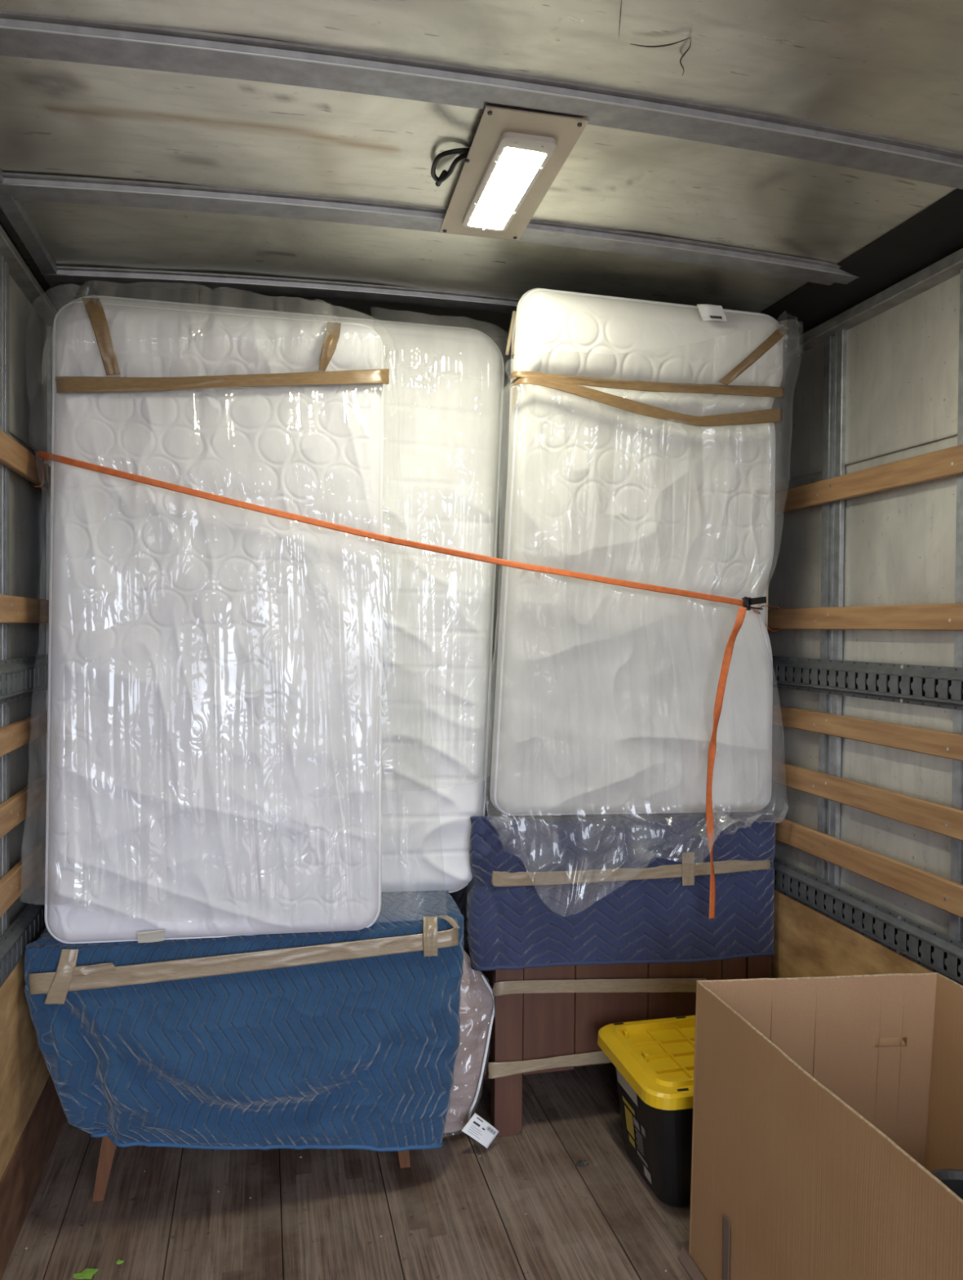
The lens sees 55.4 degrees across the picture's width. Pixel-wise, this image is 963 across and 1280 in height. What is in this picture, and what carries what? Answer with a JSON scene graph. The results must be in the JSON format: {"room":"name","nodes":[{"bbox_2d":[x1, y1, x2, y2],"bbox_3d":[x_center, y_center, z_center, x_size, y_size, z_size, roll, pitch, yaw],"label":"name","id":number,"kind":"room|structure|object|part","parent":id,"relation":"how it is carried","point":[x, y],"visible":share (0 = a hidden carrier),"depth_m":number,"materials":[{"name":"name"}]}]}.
{"room":"cargo space","nodes":[
{"label":"cargo space","id":0,"kind":"room"},
{"bbox_2d":[0,167,75,1279],"bbox_3d":[-0.750,0.314,0.340,0.144,2.718,5.600,0,1,-13],"label":"wall","id":1,"kind":"structure","parent":0,"point":[33,1117],"depth_m":2.51,"materials":[{"name":"metal"}]},
{"bbox_3d":[-0.745,1.252,0.347,0.026,0.722,5.580,0,1,-13],"label":"plywood panel","id":2,"kind":"part","parent":1,"relation":"part of","materials":[{"name":"brown wood"}]},
{"bbox_3d":[-0.726,-0.959,0.314,0.048,0.050,5.580,0,1,-13],"label":"rail","id":3,"kind":"part","parent":1,"relation":"part of","materials":[{"name":"grey metal"}]},
{"bbox_2d":[27,448,779,919],"bbox_3d":[-0.101,0.179,2.760,2.400,1.414,0.341,0,1,-13],"label":"strap","id":4,"kind":"object","parent":1,"relation":"attached to","point":[747,602],"visible":0.86,"depth_m":2.66,"materials":[{"name":"orange fabric"}]},
{"bbox_3d":[0.837,-0.111,2.834,0.062,0.035,0.030,0,1,-33],"label":"ratchet frame","id":5,"kind":"part","parent":4,"relation":"part of","materials":[{"name":"black metal"}]},
{"bbox_3d":[0.851,-0.121,2.821,0.064,0.027,0.010,0,1,-30],"label":"handle","id":6,"kind":"part","parent":4,"relation":"part of","materials":[{"name":"black metal"}]},
{"bbox_2d":[0,1062,706,1279],"bbox_3d":[0.404,1.648,0.639,2.460,0.060,5.600,0,1,-13],"label":"floor","id":7,"kind":"structure","parent":0,"point":[456,1213],"depth_m":2.54,"materials":[{"name":"brown wood"}]},
{"bbox_2d":[72,1268,98,1279],"bbox_3d":[-0.990,1.580,2.289,0.056,0.003,0.035,0,1,0],"label":"leaf","id":8,"kind":"object","parent":7,"relation":"on","point":[87,1273],"visible":1,"depth_m":2.29,"materials":[{"name":"green plant"}]},
{"bbox_2d":[115,1259,123,1264],"bbox_3d":[-0.921,1.580,2.331,0.016,0.003,0.013,1,1,24],"label":"leaf","id":9,"kind":"object","parent":7,"relation":"on","point":[118,1261],"visible":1,"depth_m":2.33,"materials":[{"name":"green plant"}]},
{"bbox_2d":[92,1136,410,1202],"bbox_3d":[-0.673,1.198,2.842,1.065,0.755,0.440,0,1,-13],"label":"dresser","id":10,"kind":"object","parent":7,"relation":"on","point":[108,1148],"visible":0.09,"depth_m":2.58,"materials":[{"name":"brown wood"}]},
{"bbox_3d":[-1.054,1.452,2.596,0.086,0.250,0.038,0,1,-13],"label":"leg","id":11,"kind":"part","parent":10,"relation":"part of","materials":[{"name":"brown wood"}]},
{"bbox_2d":[24,890,464,1151],"bbox_3d":[-0.678,1.144,2.765,1.194,0.699,0.606,0,1,-13],"label":"blanket","id":12,"kind":"object","parent":10,"relation":"on","point":[344,1039],"visible":0.82,"depth_m":2.52,"materials":[{"name":"blue fabric"}]},
{"bbox_2d":[44,297,389,943],"bbox_3d":[-0.681,-0.065,2.596,1.173,1.826,0.279,0,1,-13],"label":"mattress","id":13,"kind":"object","parent":12,"relation":"on","point":[215,678],"visible":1,"depth_m":2.54,"materials":[{"name":"white"}]},
{"bbox_2d":[51,295,504,893],"bbox_3d":[-0.573,-0.111,2.839,1.416,1.872,0.208,0,1,-13],"label":"mattress","id":14,"kind":"object","parent":12,"relation":"on","point":[443,397],"visible":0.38,"depth_m":2.89,"materials":[{"name":"white"}]},
{"bbox_3d":[-0.249,1.456,2.754,0.069,0.250,0.038,0,1,-13],"label":"leg","id":15,"kind":"part","parent":10,"relation":"part of","materials":[{"name":"brown wood"}]},
{"bbox_2d":[444,950,494,1133],"bbox_3d":[-0.065,1.262,2.910,0.218,0.587,0.126,1,1,8],"label":"cushion","id":16,"kind":"object","parent":7,"relation":"on","point":[477,997],"visible":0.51,"depth_m":2.90,"materials":[{"name":"white fabric"}]},
{"bbox_2d":[462,1113,498,1147],"bbox_3d":[-0.002,1.518,2.839,0.134,0.097,0.036,0,1,-19],"label":"paper tag","id":17,"kind":"object","parent":7,"relation":"on","point":[477,1127],"visible":1,"depth_m":2.84,"materials":[{"name":"white paper"}]},
{"bbox_2d":[575,1160,588,1166],"bbox_3d":[0.302,1.581,2.776,0.040,0.008,0.026,0,1,-13],"label":"clump","id":18,"kind":"object","parent":7,"relation":"on","point":[584,1162],"visible":1,"depth_m":2.77,"materials":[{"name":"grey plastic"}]},
{"bbox_2d":[480,955,771,1137],"bbox_3d":[0.460,1.087,3.218,0.993,0.985,0.431,0,1,-13],"label":"dresser","id":19,"kind":"object","parent":7,"relation":"on","point":[547,1019],"visible":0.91,"depth_m":2.97,"materials":[{"name":"brown wood"}]},
{"bbox_3d":[-0.003,1.082,3.303,0.090,0.985,0.050,0,1,-13],"label":"leg","id":20,"kind":"part","parent":19,"relation":"part of","materials":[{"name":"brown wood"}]},
{"bbox_3d":[0.003,0.985,3.113,0.012,0.785,0.320,0,1,-13],"label":"panel","id":21,"kind":"part","parent":19,"relation":"part of","materials":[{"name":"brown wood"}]},
{"bbox_3d":[0.083,1.088,2.943,0.090,0.985,0.050,0,1,-13],"label":"leg","id":22,"kind":"part","parent":19,"relation":"part of","materials":[{"name":"brown wood"}]},
{"bbox_2d":[451,797,777,970],"bbox_3d":[0.440,0.818,3.184,1.077,0.533,0.479,0,1,-13],"label":"blanket","id":23,"kind":"object","parent":19,"relation":"on","point":[603,889],"visible":0.72,"depth_m":2.97,"materials":[{"name":"blue fabric"}]},
{"bbox_2d":[505,311,772,631],"bbox_3d":[0.538,-0.225,3.008,1.009,1.598,0.320,0,1,-13],"label":"mattress","id":24,"kind":"object","parent":23,"relation":"on","point":[513,394],"visible":0.07,"depth_m":2.79,"materials":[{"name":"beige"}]},
{"bbox_2d":[489,288,789,815],"bbox_3d":[0.541,-0.090,2.856,1.049,1.858,0.435,0,1,-13],"label":"mattress","id":25,"kind":"object","parent":23,"relation":"on","point":[642,449],"visible":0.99,"depth_m":2.80,"materials":[{"name":"white"}]},
{"bbox_3d":[0.942,1.092,3.149,0.088,0.985,0.050,0,1,-13],"label":"leg","id":26,"kind":"part","parent":19,"relation":"part of","materials":[{"name":"brown wood"}]},
{"bbox_2d":[597,1015,695,1207],"bbox_3d":[0.703,1.401,2.761,0.619,0.374,0.473,0,1,-13],"label":"storage bin","id":27,"kind":"object","parent":7,"relation":"on","point":[653,1060],"visible":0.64,"depth_m":2.63,"materials":[{"name":"black plastic"}]},
{"bbox_3d":[0.704,1.240,2.759,0.619,0.052,0.473,0,1,-13],"label":"lid","id":28,"kind":"part","parent":27,"relation":"part of","materials":[{"name":"yellow plastic"}]},
{"bbox_2d":[614,1066,693,1207],"bbox_3d":[0.703,1.421,2.761,0.583,0.335,0.437,0,1,-13],"label":"tub","id":29,"kind":"object","parent":27,"relation":"in","point":[658,1137],"depth_m":2.57,"materials":[{"name":"black plastic"}]},
{"bbox_2d":[678,972,962,1279],"bbox_3d":[0.964,1.227,1.819,0.638,0.756,1.332,0,1,-13],"label":"cardboard box","id":30,"kind":"object","parent":7,"relation":"on","point":[819,1133],"visible":1,"depth_m":2.17,"materials":[{"name":"brown cardboard"}]},
{"bbox_3d":[1.282,1.232,1.818,0.016,0.751,1.180,0,1,-13],"label":"panel","id":31,"kind":"part","parent":30,"relation":"part of","materials":[{"name":"cardboard"}]},
{"bbox_2d":[929,1168,962,1199],"bbox_3d":[0.995,1.362,1.855,0.224,0.467,0.224,0,1,-13],"label":"pot","id":32,"kind":"object","parent":30,"relation":"on","point":[953,1179],"visible":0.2,"depth_m":1.94,"materials":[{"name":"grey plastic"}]},
{"bbox_2d":[449,339,511,895],"bbox_3d":[-0.242,0.252,3.371,2.540,2.758,0.060,0,1,-13],"label":"wall","id":33,"kind":"structure","parent":0,"point":[502,344],"depth_m":3.40,"materials":[{"name":"grey metal"}]},
{"bbox_2d":[0,0,962,341],"bbox_3d":[0.426,-1.040,0.598,2.560,0.073,5.600,0,1,-13],"label":"ceiling","id":34,"kind":"structure","parent":0,"point":[274,155],"depth_m":1.96,"materials":[{"name":"plywood"},{"name":"steel"}]},
{"bbox_2d":[431,105,589,240],"bbox_3d":[0.024,-1.070,2.130,0.296,0.044,0.601,0,1,-13],"label":"ceiling lamp","id":35,"kind":"object","parent":34,"relation":"attached to","point":[514,157],"visible":1,"depth_m":2.06,"materials":[{"name":"grey"}]},
{"bbox_2d":[760,188,962,1043],"bbox_3d":[1.528,0.325,0.885,0.250,2.718,5.600,0,1,-13],"label":"wall","id":36,"kind":"structure","parent":0,"point":[866,575],"depth_m":2.68,"materials":[{"name":"metal"}]},
{"bbox_3d":[1.564,1.263,0.899,0.026,0.722,5.580,0,1,-13],"label":"plywood panel","id":37,"kind":"part","parent":36,"relation":"part of","materials":[{"name":"brown wood"}]},
{"bbox_3d":[1.581,-0.949,0.865,0.048,0.050,5.580,0,1,-13],"label":"rail","id":38,"kind":"part","parent":36,"relation":"part of","materials":[{"name":"grey metal"}]}
]}

